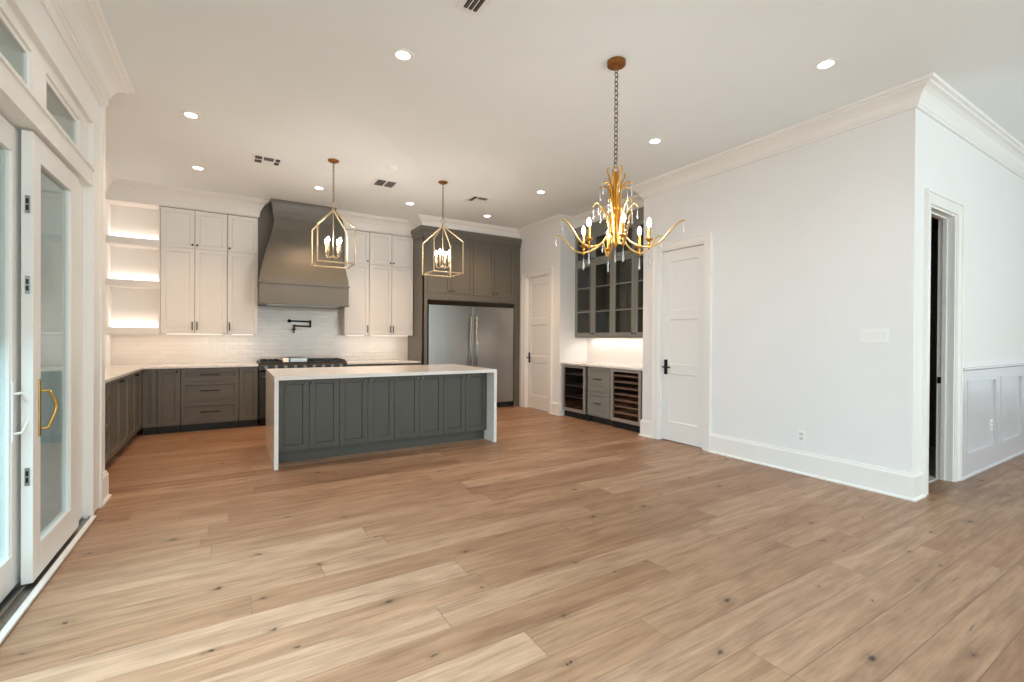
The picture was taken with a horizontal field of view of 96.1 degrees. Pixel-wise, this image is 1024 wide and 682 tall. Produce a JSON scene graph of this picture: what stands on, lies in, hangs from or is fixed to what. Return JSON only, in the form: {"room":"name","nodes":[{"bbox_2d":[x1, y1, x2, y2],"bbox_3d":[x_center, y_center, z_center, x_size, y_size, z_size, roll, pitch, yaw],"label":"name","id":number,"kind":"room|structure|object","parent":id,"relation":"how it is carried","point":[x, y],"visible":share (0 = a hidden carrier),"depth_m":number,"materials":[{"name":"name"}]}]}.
{"room":"open-plan kitchen","nodes":[
{"label":"open-plan kitchen","id":0,"kind":"room"},
{"bbox_2d":[6,0,105,518],"bbox_3d":[-0.946,-0.389,-0.310,0.200,3.370,9.260,0,0,-31],"label":"wall","id":1,"kind":"structure","parent":0,"point":[85,188],"depth_m":3.26,"materials":[{"name":"white paint"}]},
{"bbox_2d":[0,114,29,602],"bbox_3d":[-2.296,0.089,1.992,0.109,2.315,0.950,0,0,-31],"label":"door","id":2,"kind":"structure","parent":1,"relation":"in","point":[11,431],"depth_m":2.29,"materials":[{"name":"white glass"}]},
{"bbox_2d":[0,11,29,85],"bbox_3d":[-2.271,-1.343,2.001,0.043,0.246,0.760,0,0,-31],"label":"window","id":3,"kind":"structure","parent":1,"relation":"in","point":[22,54],"depth_m":2.28,"materials":[{"name":"white wood"}]},
{"bbox_2d":[0,44,87,158],"bbox_3d":[-2.008,-1.339,1.488,0.148,0.249,4.049,0,0,-31],"label":"trim","id":4,"kind":"structure","parent":1,"relation":"attached to","point":[37,73],"depth_m":2.44,"materials":[{"name":"white wood"}]},
{"bbox_2d":[0,0,94,531],"bbox_3d":[-1.784,-0.125,1.108,0.224,2.800,4.948,0,0,-31],"label":"trim","id":5,"kind":"structure","parent":1,"relation":"attached to","point":[19,105],"depth_m":2.99,"materials":[{"name":"white wood"}]},
{"bbox_2d":[0,515,96,645],"bbox_3d":[-1.792,1.271,1.115,0.246,0.026,4.950,0,0,-31],"label":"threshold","id":6,"kind":"structure","parent":1,"relation":"attached to","point":[20,598],"depth_m":2.33,"materials":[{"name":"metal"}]},
{"bbox_2d":[21,130,78,584],"bbox_3d":[-2.660,0.083,2.716,0.109,2.315,0.836,0,0,-31],"label":"door","id":7,"kind":"structure","parent":1,"relation":"in","point":[38,548],"depth_m":2.44,"materials":[{"name":"white wood"}]},
{"bbox_2d":[7,0,108,515],"bbox_3d":[-1.721,-0.261,1.216,0.062,3.090,5.370,0,0,-31],"label":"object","id":8,"kind":"structure","parent":1,"relation":"attached to","point":[43,20],"depth_m":3.27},
{"bbox_2d":[46,76,77,146],"bbox_3d":[-2.747,-1.350,2.783,0.043,0.246,0.650,0,0,-31],"label":"window","id":9,"kind":"structure","parent":1,"relation":"in","point":[51,90],"depth_m":2.89,"materials":[{"name":"white wood"}]},
{"bbox_2d":[56,0,133,191],"bbox_3d":[-1.840,-2.002,0.971,0.722,0.167,12.400,0,0,-31],"label":"trim","id":10,"kind":"structure","parent":1,"relation":"attached to","point":[85,19],"depth_m":3.17,"materials":[{"name":"white wood"}]},
{"bbox_2d":[103,470,110,505],"bbox_3d":[-3.220,1.153,3.625,0.054,0.220,0.264,0,0,-31],"label":"baseboard","id":11,"kind":"structure","parent":1,"relation":"attached to","point":[106,495],"depth_m":3.64,"materials":[{"name":"white wood"}]},
{"bbox_2d":[105,200,109,291],"bbox_3d":[-4.483,-0.436,4.913,0.614,3.370,3.580,0,0,-31],"label":"wall","id":12,"kind":"structure","parent":0,"point":[107,207],"depth_m":6.19,"materials":[{"name":"paint"}]},
{"bbox_2d":[105,291,110,365],"bbox_3d":[-4.643,-0.139,4.882,0.010,1.025,3.450,0,0,-31],"label":"wall","id":13,"kind":"structure","parent":12,"relation":"attached to","point":[107,294],"depth_m":6.17,"materials":[{"name":"paint"}]},
{"bbox_2d":[106,179,269,217],"bbox_3d":[-4.513,-2.006,6.524,1.927,0.245,0.162,0,0,-31],"label":"trim","id":14,"kind":"structure","parent":12,"relation":"attached to","point":[122,189],"depth_m":6.48,"materials":[{"name":"white paint"}]},
{"bbox_2d":[111,225,489,364],"bbox_3d":[-2.636,-0.440,8.196,7.184,3.370,0.130,0,0,-31],"label":"wall","id":15,"kind":"structure","parent":0,"point":[275,338],"depth_m":7.38,"materials":[{"name":"tile"}]},
{"bbox_2d":[105,204,162,333],"bbox_3d":[-5.216,-0.991,6.375,0.579,1.783,0.308,0,0,-31],"label":"open shelf unit","id":16,"kind":"object","parent":15,"relation":"attached to","point":[134,239],"visible":0.89,"depth_m":6.43,"materials":[{"name":"white paint"}]},
{"bbox_2d":[160,206,227,334],"bbox_3d":[-4.617,-0.987,6.713,0.789,1.786,0.336,0,0,-31],"label":"upper cabinet","id":17,"kind":"object","parent":15,"relation":"attached to","point":[193,242],"visible":1,"depth_m":6.59,"materials":[{"name":"white paint"}]},
{"bbox_2d":[227,214,257,334],"bbox_3d":[-4.109,-0.985,7.022,0.394,1.786,0.336,0,0,-31],"label":"upper cabinet","id":18,"kind":"object","parent":15,"relation":"attached to","point":[242,274],"visible":1,"depth_m":6.92,"materials":[{"name":"white paint"}]},
{"bbox_2d":[106,198,410,236],"bbox_3d":[-3.657,-2.002,7.319,4.219,0.250,0.304,0,0,-31],"label":"trim","id":19,"kind":"structure","parent":15,"relation":"attached to","point":[111,201],"depth_m":6.40,"materials":[{"name":"white paint"}]},
{"bbox_2d":[287,319,310,332],"bbox_3d":[-3.480,-0.241,7.541,0.354,0.230,0.114,0,0,-31],"label":"pot filler","id":20,"kind":"object","parent":15,"relation":"attached to","point":[288,320],"visible":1,"depth_m":7.50,"materials":[{"name":"black metal"}]},
{"bbox_2d":[257,198,349,308],"bbox_3d":[-3.282,-1.331,7.251,1.272,1.584,0.819,0,0,-31],"label":"range hood","id":21,"kind":"object","parent":15,"relation":"attached to","point":[287,277],"visible":0.91,"depth_m":7.01,"materials":[{"name":"grey paint"}]},
{"bbox_2d":[341,229,368,335],"bbox_3d":[-2.687,-0.981,7.888,0.403,1.786,0.336,0,0,-31],"label":"upper cabinet","id":22,"kind":"object","parent":15,"relation":"attached to","point":[355,317],"visible":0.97,"depth_m":7.79,"materials":[{"name":"white paint"}]},
{"bbox_2d":[369,232,412,335],"bbox_3d":[-2.180,-0.979,8.196,0.774,1.786,0.336,0,0,-31],"label":"upper cabinet","id":23,"kind":"object","parent":15,"relation":"attached to","point":[390,256],"visible":1,"depth_m":8.07,"materials":[{"name":"white paint"}]},
{"bbox_2d":[0,405,1023,681],"bbox_3d":[3.486,1.320,4.427,13.734,0.062,13.020,0,0,-31],"label":"floor","id":24,"kind":"structure","parent":0,"point":[564,548],"depth_m":2.58,"materials":[{"name":"brown wood"}]},
{"bbox_2d":[105,382,110,463],"bbox_3d":[-3.814,0.821,3.961,0.466,0.873,0.918,0,0,-31],"label":"base cabinet","id":25,"kind":"object","parent":24,"relation":"on","point":[107,385],"visible":0.19,"depth_m":4.39,"materials":[{"name":"grey paint"}]},
{"bbox_2d":[105,375,128,464],"bbox_3d":[-4.293,0.815,4.738,0.457,0.873,0.898,0,0,-31],"label":"base cabinet","id":26,"kind":"object","parent":24,"relation":"on","point":[119,428],"visible":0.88,"depth_m":4.80,"materials":[{"name":"grey paint"}]},
{"bbox_2d":[119,370,141,450],"bbox_3d":[-4.758,0.808,5.503,0.457,0.873,0.883,0,0,-31],"label":"base cabinet","id":27,"kind":"object","parent":24,"relation":"on","point":[135,379],"visible":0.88,"depth_m":5.59,"materials":[{"name":"grey paint"}]},
{"bbox_2d":[142,369,157,434],"bbox_3d":[-4.926,0.803,6.316,0.153,0.873,0.660,0,0,-31],"label":"base cabinet","id":28,"kind":"object","parent":24,"relation":"on","point":[149,376],"visible":0.83,"depth_m":6.04,"materials":[{"name":"grey paint"}]},
{"bbox_2d":[157,368,180,433],"bbox_3d":[-4.743,0.804,6.411,0.248,0.873,0.687,0,0,-31],"label":"base cabinet","id":29,"kind":"object","parent":24,"relation":"on","point":[168,380],"visible":0.94,"depth_m":6.16,"materials":[{"name":"grey paint"}]},
{"bbox_2d":[181,367,238,431],"bbox_3d":[-4.343,0.805,6.649,0.673,0.873,0.696,0,0,-31],"label":"base cabinet","id":30,"kind":"object","parent":24,"relation":"on","point":[209,396],"visible":0.99,"depth_m":6.39,"materials":[{"name":"grey paint"}]},
{"bbox_2d":[239,367,257,426],"bbox_3d":[-3.961,0.807,6.903,0.235,0.873,0.660,0,0,-31],"label":"base cabinet","id":31,"kind":"object","parent":24,"relation":"on","point":[248,376],"visible":0.86,"depth_m":6.64,"materials":[{"name":"grey paint"}]},
{"bbox_2d":[105,362,257,382],"bbox_3d":[-3.896,0.361,5.348,1.750,0.030,3.433,0,0,-31],"label":"countertop","id":32,"kind":"structure","parent":31,"relation":"on","point":[112,372],"depth_m":6.14,"materials":[{"name":"white stone"}]},
{"bbox_2d":[257,357,346,425],"bbox_3d":[-3.309,0.750,7.251,1.222,0.990,0.783,0,0,-31],"label":"range cooker","id":33,"kind":"object","parent":24,"relation":"on","point":[294,362],"visible":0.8,"depth_m":6.82,"materials":[{"name":"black metal"}]},
{"bbox_2d":[257,360,343,363],"bbox_3d":[-3.328,0.323,7.284,1.222,0.015,0.700,0,0,-31],"label":"cooktop","id":34,"kind":"object","parent":33,"relation":"in","point":[261,361],"depth_m":7.01,"materials":[{"name":"metal"}]},
{"bbox_2d":[278,378,338,462],"bbox_3d":[-2.406,0.822,5.290,0.604,0.876,1.112,0,0,-31],"label":"base cabinet","id":35,"kind":"object","parent":24,"relation":"on","point":[308,408],"visible":0.9,"depth_m":4.84,"materials":[{"name":"grey paint"}]},
{"bbox_2d":[338,376,394,455],"bbox_3d":[-1.889,0.824,5.605,0.604,0.876,1.112,0,0,-31],"label":"base cabinet","id":36,"kind":"object","parent":24,"relation":"on","point":[366,404],"visible":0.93,"depth_m":5.15,"materials":[{"name":"grey paint"}]},
{"bbox_2d":[266,364,496,469],"bbox_3d":[-1.606,0.806,5.717,2.495,0.915,1.335,0,0,-31],"label":"countertop","id":37,"kind":"structure","parent":24,"relation":"on","point":[273,376],"depth_m":5.38,"materials":[{"name":"white stone"}]},
{"bbox_2d":[347,363,419,366],"bbox_3d":[-2.274,0.812,7.914,1.221,0.873,0.687,0,0,-31],"label":"base cabinet","id":38,"kind":"object","parent":24,"relation":"on","point":[351,365],"visible":0.12,"depth_m":7.62,"materials":[{"name":"grey paint"}]},
{"bbox_2d":[347,359,420,364],"bbox_3d":[-2.279,0.359,7.924,1.223,0.030,0.713,0,0,-31],"label":"countertop","id":39,"kind":"structure","parent":38,"relation":"on","point":[406,360],"depth_m":7.73,"materials":[{"name":"white stone"}]},
{"bbox_2d":[392,374,442,448],"bbox_3d":[-1.372,0.826,5.920,0.604,0.876,1.112,0,0,-31],"label":"base cabinet","id":40,"kind":"object","parent":24,"relation":"on","point":[418,399],"visible":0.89,"depth_m":5.47,"materials":[{"name":"grey paint"}]},
{"bbox_2d":[441,373,486,443],"bbox_3d":[-0.857,0.827,6.233,0.600,0.876,1.112,0,0,-31],"label":"base cabinet","id":41,"kind":"object","parent":24,"relation":"on","point":[464,395],"visible":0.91,"depth_m":5.78,"materials":[{"name":"grey paint"}]},
{"bbox_2d":[408,225,521,405],"bbox_3d":[-0.905,-0.356,8.683,2.031,3.220,0.854,0,0,-31],"label":"refrigerator surround","id":42,"kind":"object","parent":24,"relation":"on","point":[417,343],"visible":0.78,"depth_m":8.23,"materials":[{"name":"grey paint"}]},
{"bbox_2d":[428,237,472,294],"bbox_3d":[-1.250,-1.313,8.438,0.874,0.955,0.727,0,0,-31],"label":"upper cabinet","id":43,"kind":"object","parent":42,"relation":"attached to","point":[462,284],"visible":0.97,"depth_m":8.16,"materials":[{"name":"grey paint"}]},
{"bbox_2d":[473,243,514,297],"bbox_3d":[-0.501,-1.310,8.894,0.874,0.955,0.727,0,0,-31],"label":"upper cabinet","id":44,"kind":"object","parent":42,"relation":"attached to","point":[493,266],"visible":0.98,"depth_m":8.59,"materials":[{"name":"grey paint"}]},
{"bbox_2d":[427,300,514,406],"bbox_3d":[-0.873,0.261,8.652,1.715,1.946,0.795,0,0,-31],"label":"refrigerator","id":45,"kind":"object","parent":24,"relation":"on","point":[476,334],"visible":0.62,"depth_m":8.38,"materials":[{"name":"silver metal"}]},
{"bbox_2d":[562,364,586,419],"bbox_3d":[1.238,0.836,7.723,0.550,0.871,0.600,0,0,-31],"label":"beverage cooler","id":46,"kind":"object","parent":24,"relation":"on","point":[574,377],"visible":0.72,"depth_m":7.85,"materials":[{"name":"glass"}]},
{"bbox_2d":[564,394,582,398],"bbox_3d":[1.226,0.931,7.716,0.478,0.014,0.540,0,0,-31],"label":"shelf","id":47,"kind":"object","parent":46,"relation":"attached to","point":[565,395],"depth_m":7.86,"materials":[{"name":"wood"}]},
{"bbox_2d":[565,372,582,375],"bbox_3d":[1.228,0.551,7.715,0.478,0.014,0.540,0,0,-31],"label":"shelf","id":48,"kind":"object","parent":46,"relation":"attached to","point":[566,373],"depth_m":7.86,"materials":[{"name":"wood"}]},
{"bbox_2d":[565,383,582,387],"bbox_3d":[1.227,0.741,7.716,0.478,0.014,0.540,0,0,-31],"label":"shelf","id":49,"kind":"object","parent":46,"relation":"attached to","point":[566,384],"depth_m":7.86,"materials":[{"name":"wood"}]},
{"bbox_2d":[564,410,585,419],"bbox_3d":[1.240,1.221,7.728,0.440,0.100,0.600,0,0,-31],"label":"grille","id":50,"kind":"object","parent":46,"relation":"attached to","point":[568,413],"depth_m":7.62,"materials":[{"name":"black metal"}]},
{"bbox_2d":[587,366,612,425],"bbox_3d":[1.541,0.839,7.190,0.586,0.873,0.498,0,0,-31],"label":"base cabinet","id":51,"kind":"object","parent":24,"relation":"on","point":[598,407],"visible":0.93,"depth_m":7.05,"materials":[{"name":"grey paint"}]},
{"bbox_2d":[610,368,642,432],"bbox_3d":[1.848,0.844,6.721,0.550,0.871,0.600,0,0,-31],"label":"wine cooler","id":52,"kind":"object","parent":24,"relation":"on","point":[625,385],"visible":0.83,"depth_m":6.75,"materials":[{"name":"metal"}]},
{"bbox_2d":[561,362,642,370],"bbox_3d":[1.561,0.386,7.199,0.584,0.030,1.844,0,0,-31],"label":"countertop","id":53,"kind":"structure","parent":52,"relation":"on","point":[591,364],"depth_m":7.06,"materials":[{"name":"white stone"}]},
{"bbox_2d":[613,385,637,390],"bbox_3d":[1.836,0.685,6.713,0.480,0.026,0.540,0,0,-31],"label":"shelf","id":54,"kind":"object","parent":52,"relation":"attached to","point":[615,387],"depth_m":6.77,"materials":[{"name":"brown wood"}]},
{"bbox_2d":[613,391,637,397],"bbox_3d":[1.836,0.775,6.713,0.480,0.026,0.540,0,0,-31],"label":"shelf","id":55,"kind":"object","parent":52,"relation":"attached to","point":[615,393],"depth_m":6.77,"materials":[{"name":"brown wood"}]},
{"bbox_2d":[613,397,637,403],"bbox_3d":[1.835,0.865,6.714,0.480,0.026,0.540,0,0,-31],"label":"shelf","id":56,"kind":"object","parent":52,"relation":"attached to","point":[634,400],"depth_m":6.78,"materials":[{"name":"brown wood"}]},
{"bbox_2d":[613,403,637,410],"bbox_3d":[1.834,0.955,6.714,0.480,0.026,0.540,0,0,-31],"label":"shelf","id":57,"kind":"object","parent":52,"relation":"attached to","point":[631,406],"depth_m":6.79,"materials":[{"name":"brown wood"}]},
{"bbox_2d":[613,409,637,416],"bbox_3d":[1.834,1.045,6.715,0.480,0.026,0.540,0,0,-31],"label":"shelf","id":58,"kind":"object","parent":52,"relation":"attached to","point":[629,412],"depth_m":6.77,"materials":[{"name":"brown wood"}]},
{"bbox_2d":[614,374,637,377],"bbox_3d":[1.837,0.505,6.712,0.480,0.026,0.540,0,0,-31],"label":"shelf","id":59,"kind":"object","parent":52,"relation":"attached to","point":[615,375],"depth_m":6.73,"materials":[{"name":"brown wood"}]},
{"bbox_2d":[614,380,637,384],"bbox_3d":[1.837,0.595,6.712,0.480,0.026,0.540,0,0,-31],"label":"shelf","id":60,"kind":"object","parent":52,"relation":"attached to","point":[635,382],"depth_m":6.73,"materials":[{"name":"brown wood"}]},
{"bbox_2d":[613,421,639,432],"bbox_3d":[1.850,1.230,6.726,0.440,0.100,0.600,0,0,-31],"label":"grille","id":61,"kind":"object","parent":52,"relation":"attached to","point":[617,424],"depth_m":6.63,"materials":[{"name":"black metal"}]},
{"bbox_2d":[98,0,1023,228],"bbox_3d":[3.507,-2.119,4.411,13.734,0.100,13.020,0,0,-31],"label":"ceiling","id":62,"kind":"structure","parent":0,"point":[508,103],"depth_m":3.74,"materials":[{"name":"paint"}]},
{"bbox_2d":[181,111,200,118],"bbox_3d":[-2.995,-2.105,4.294,0.156,0.006,0.156,0,0,-31],"label":"recessed light","id":63,"kind":"object","parent":62,"relation":"in","point":[188,114],"visible":1,"depth_m":4.29,"materials":[{"name":"white plastic"}]},
{"bbox_2d":[190,166,205,170],"bbox_3d":[-3.848,-2.117,5.641,0.156,0.006,0.156,0,0,-31],"label":"recessed light","id":64,"kind":"object","parent":62,"relation":"in","point":[199,168],"visible":1,"depth_m":5.64,"materials":[{"name":"white plastic"}]},
{"bbox_2d":[251,153,282,166],"bbox_3d":[-2.859,-2.106,5.374,0.320,0.014,0.290,0,0,-31],"label":"ceiling vent","id":65,"kind":"object","parent":62,"relation":"in","point":[257,158],"visible":1,"depth_m":5.35,"materials":[{"name":"white metal"}]},
{"bbox_2d":[313,186,324,189],"bbox_3d":[-2.670,-2.113,6.367,0.156,0.006,0.156,0,0,-31],"label":"recessed light","id":66,"kind":"object","parent":62,"relation":"in","point":[314,187],"visible":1,"depth_m":6.37,"materials":[{"name":"white plastic"}]},
{"bbox_2d":[311,158,355,268],"bbox_3d":[-2.086,-1.495,5.373,0.421,1.224,0.421,0,0,-31],"label":"pendant lantern","id":67,"kind":"object","parent":62,"relation":"hanging from","point":[331,160],"visible":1,"depth_m":5.36,"materials":[{"name":"gold metal"}]},
{"bbox_2d":[326,212,340,258],"bbox_3d":[-2.087,-1.237,5.374,0.141,0.541,0.141,0,0,-31],"label":"candelabra","id":68,"kind":"object","parent":67,"relation":"on","point":[327,239],"depth_m":5.37,"materials":[{"name":"gold metal"}]},
{"bbox_2d":[336,210,412,236],"bbox_3d":[-2.304,-1.999,7.867,1.347,0.245,0.162,0,0,-31],"label":"trim","id":69,"kind":"structure","parent":62,"relation":"attached to","point":[365,222],"depth_m":7.87,"materials":[{"name":"white paint"}]},
{"bbox_2d":[371,178,399,187],"bbox_3d":[-1.696,-2.102,6.145,0.310,0.014,0.300,0,0,-31],"label":"ceiling vent","id":70,"kind":"object","parent":62,"relation":"in","point":[378,181],"visible":1,"depth_m":6.12,"materials":[{"name":"white metal"}]},
{"bbox_2d":[386,165,396,170],"bbox_3d":[-1.453,-2.087,5.569,0.130,0.036,0.130,0,0,-31],"label":"recessed light","id":71,"kind":"object","parent":62,"relation":"attached to","point":[389,167],"visible":1,"depth_m":5.53,"materials":[{"name":"white plastic"}]},
{"bbox_2d":[392,48,413,61],"bbox_3d":[-0.796,-2.088,3.364,0.156,0.006,0.156,0,0,-31],"label":"recessed light","id":72,"kind":"object","parent":62,"relation":"in","point":[404,55],"visible":1,"depth_m":3.36,"materials":[{"name":"white plastic"}]},
{"bbox_2d":[422,180,463,276],"bbox_3d":[-0.916,-1.491,6.091,0.421,1.224,0.421,0,0,-31],"label":"pendant lantern","id":73,"kind":"object","parent":62,"relation":"hanging from","point":[442,182],"visible":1,"depth_m":6.08,"materials":[{"name":"gold metal"}]},
{"bbox_2d":[436,228,449,268],"bbox_3d":[-0.917,-1.233,6.092,0.141,0.541,0.141,0,0,-31],"label":"candelabra","id":74,"kind":"object","parent":73,"relation":"on","point":[439,229],"depth_m":6.09,"materials":[{"name":"gold metal"}]},
{"bbox_2d":[455,0,490,16],"bbox_3d":[-0.201,-2.077,2.779,0.160,0.014,0.320,0,0,-31],"label":"ceiling vent","id":75,"kind":"object","parent":62,"relation":"in","point":[474,7],"visible":1,"depth_m":2.86,"materials":[{"name":"white metal"}]},
{"bbox_2d":[465,195,491,202],"bbox_3d":[-0.504,-2.098,6.824,0.310,0.014,0.290,0,0,-31],"label":"ceiling vent","id":76,"kind":"object","parent":62,"relation":"in","point":[474,198],"visible":1,"depth_m":6.80,"materials":[{"name":"white metal"}]},
{"bbox_2d":[535,190,545,193],"bbox_3d":[0.408,-2.095,6.481,0.156,0.006,0.156,0,0,-31],"label":"recessed light","id":77,"kind":"object","parent":62,"relation":"in","point":[538,191],"visible":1,"depth_m":6.49,"materials":[{"name":"white plastic"}]},
{"bbox_2d":[554,56,684,271],"bbox_3d":[0.773,-1.315,3.430,1.010,1.532,0.885,0,0,-31],"label":"chandelier","id":78,"kind":"object","parent":62,"relation":"hanging from","point":[616,231],"visible":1,"depth_m":3.41,"materials":[{"name":"gold metal"}]},
{"bbox_2d":[647,138,662,144],"bbox_3d":[1.489,-2.080,4.795,0.156,0.006,0.156,0,0,-31],"label":"recessed light","id":79,"kind":"object","parent":62,"relation":"in","point":[652,141],"visible":1,"depth_m":4.79,"materials":[{"name":"white plastic"}]},
{"bbox_2d":[814,58,838,70],"bbox_3d":[2.349,-2.069,3.443,0.156,0.006,0.156,0,0,-31],"label":"recessed light","id":80,"kind":"object","parent":62,"relation":"in","point":[827,63],"visible":1,"depth_m":3.44,"materials":[{"name":"white plastic"}]},
{"bbox_2d":[519,108,920,472],"bbox_3d":[1.830,-0.406,6.864,0.740,3.370,6.810,0,0,-31],"label":"wall","id":81,"kind":"structure","parent":0,"point":[816,245],"depth_m":4.44,"materials":[{"name":"paint"}]},
{"bbox_2d":[521,266,552,412],"bbox_3d":[0.492,-0.017,8.435,0.150,2.560,0.960,0,0,-31],"label":"trim","id":82,"kind":"structure","parent":81,"relation":"attached to","point":[549,270],"depth_m":8.73,"materials":[{"name":"white wood"}]},
{"bbox_2d":[527,275,548,410],"bbox_3d":[0.481,0.038,8.429,0.100,2.426,0.718,0,0,-31],"label":"door","id":83,"kind":"structure","parent":81,"relation":"in","point":[538,287],"depth_m":8.46,"materials":[{"name":"white wood"}]},
{"bbox_2d":[550,401,562,415],"bbox_3d":[0.770,1.157,7.910,0.094,0.220,0.244,0,0,-31],"label":"baseboard","id":84,"kind":"structure","parent":81,"relation":"attached to","point":[556,407],"depth_m":7.86,"materials":[{"name":"white wood"}]},
{"bbox_2d":[586,366,590,420],"bbox_3d":[1.403,0.837,7.434,0.470,0.873,0.059,0,0,-31],"label":"trim","id":85,"kind":"structure","parent":81,"relation":"attached to","point":[588,417],"depth_m":7.32,"materials":[{"name":"grey wood"}]},
{"bbox_2d":[574,207,643,337],"bbox_3d":[1.679,-0.989,7.259,0.346,1.880,1.848,0,0,-31],"label":"wall cabinet","id":86,"kind":"object","parent":81,"relation":"attached to","point":[609,304],"visible":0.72,"depth_m":7.33,"materials":[{"name":"grey paint"}]},
{"bbox_2d":[575,337,642,337],"bbox_3d":[1.575,-0.059,7.203,0.020,0.020,1.848,0,0,-31],"label":"light","id":87,"kind":"object","parent":86,"relation":"attached to","point":[575,337],"depth_m":7.26,"materials":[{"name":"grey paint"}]},
{"bbox_2d":[578,258,642,311],"bbox_3d":[1.720,-0.900,7.285,0.228,0.793,1.810,0,0,-31],"label":"shelf","id":88,"kind":"object","parent":86,"relation":"attached to","point":[623,270],"depth_m":7.63,"materials":[{"name":"grey wood"}]},
{"bbox_2d":[587,338,642,364],"bbox_3d":[1.817,0.167,7.353,0.010,0.470,1.850,0,0,-31],"label":"backsplash","id":89,"kind":"structure","parent":81,"relation":"attached to","point":[629,351],"depth_m":7.52,"materials":[{"name":"white tile"}]},
{"bbox_2d":[638,419,650,437],"bbox_3d":[1.816,1.172,6.192,0.094,0.220,0.214,0,0,-31],"label":"baseboard","id":90,"kind":"structure","parent":81,"relation":"attached to","point":[645,425],"depth_m":6.17,"materials":[{"name":"white wood"}]},
{"bbox_2d":[651,231,712,451],"bbox_3d":[2.132,0.006,5.740,0.150,2.560,0.870,0,0,-31],"label":"trim","id":91,"kind":"structure","parent":81,"relation":"attached to","point":[706,239],"depth_m":5.74,"materials":[{"name":"white wood"}]},
{"bbox_2d":[662,245,703,447],"bbox_3d":[2.121,0.061,5.734,0.100,2.426,0.628,0,0,-31],"label":"door","id":92,"kind":"structure","parent":81,"relation":"in","point":[682,383],"depth_m":5.74,"materials":[{"name":"white wood"}]},
{"bbox_2d":[797,430,804,442],"bbox_3d":[2.827,0.931,4.497,0.009,0.115,0.072,0,0,-31],"label":"wall outlet","id":93,"kind":"object","parent":81,"relation":"attached to","point":[801,434],"visible":1,"depth_m":4.50,"materials":[{"name":"white plastic"}]},
{"bbox_2d":[709,433,925,501],"bbox_3d":[2.871,1.186,4.588,0.229,0.220,1.884,0,0,-31],"label":"baseboard","id":94,"kind":"structure","parent":81,"relation":"attached to","point":[886,481],"depth_m":4.29,"materials":[{"name":"white wood"}]},
{"bbox_2d":[861,329,888,341],"bbox_3d":[3.142,-0.048,3.983,0.011,0.106,0.196,0,0,-31],"label":"light switch","id":95,"kind":"object","parent":81,"relation":"attached to","point":[867,335],"visible":1,"depth_m":3.98,"materials":[{"name":"white plastic"}]},
{"bbox_2d":[929,217,937,445],"bbox_3d":[3.986,-0.101,5.357,2.620,2.800,1.750,0,0,-31],"label":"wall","id":96,"kind":"structure","parent":0,"point":[934,222],"depth_m":5.68,"materials":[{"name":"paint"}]},
{"bbox_2d":[918,112,1023,470],"bbox_3d":[6.396,-0.373,5.727,7.120,3.370,0.120,0,0,-31],"label":"wall","id":97,"kind":"structure","parent":0,"point":[992,195],"depth_m":4.67,"materials":[{"name":"paint"}]},
{"bbox_2d":[408,72,1023,239],"bbox_3d":[3.555,-1.993,5.944,11.460,0.167,4.851,0,0,8],"label":"trim","id":98,"kind":"structure","parent":97,"relation":"attached to","point":[930,94],"depth_m":4.54,"materials":[{"name":"white wood"}]},
{"bbox_2d":[921,188,964,495],"bbox_3d":[3.800,0.013,4.133,0.874,2.582,0.150,0,0,-31],"label":"trim","id":99,"kind":"structure","parent":97,"relation":"attached to","point":[949,212],"depth_m":4.27,"materials":[{"name":"white wood"}]},
{"bbox_2d":[990,419,992,430],"bbox_3d":[5.023,0.881,4.822,0.070,0.115,0.008,0,0,-31],"label":"wall outlet","id":100,"kind":"object","parent":97,"relation":"attached to","point":[991,420],"visible":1,"depth_m":4.82,"materials":[{"name":"white plastic"}]},
{"bbox_2d":[962,363,1023,480],"bbox_3d":[6.837,0.788,5.911,6.168,1.052,0.040,0,0,-31],"label":"wainscoting","id":101,"kind":"structure","parent":97,"relation":"attached to","point":[995,392],"depth_m":4.81,"materials":[{"name":"white wood"}]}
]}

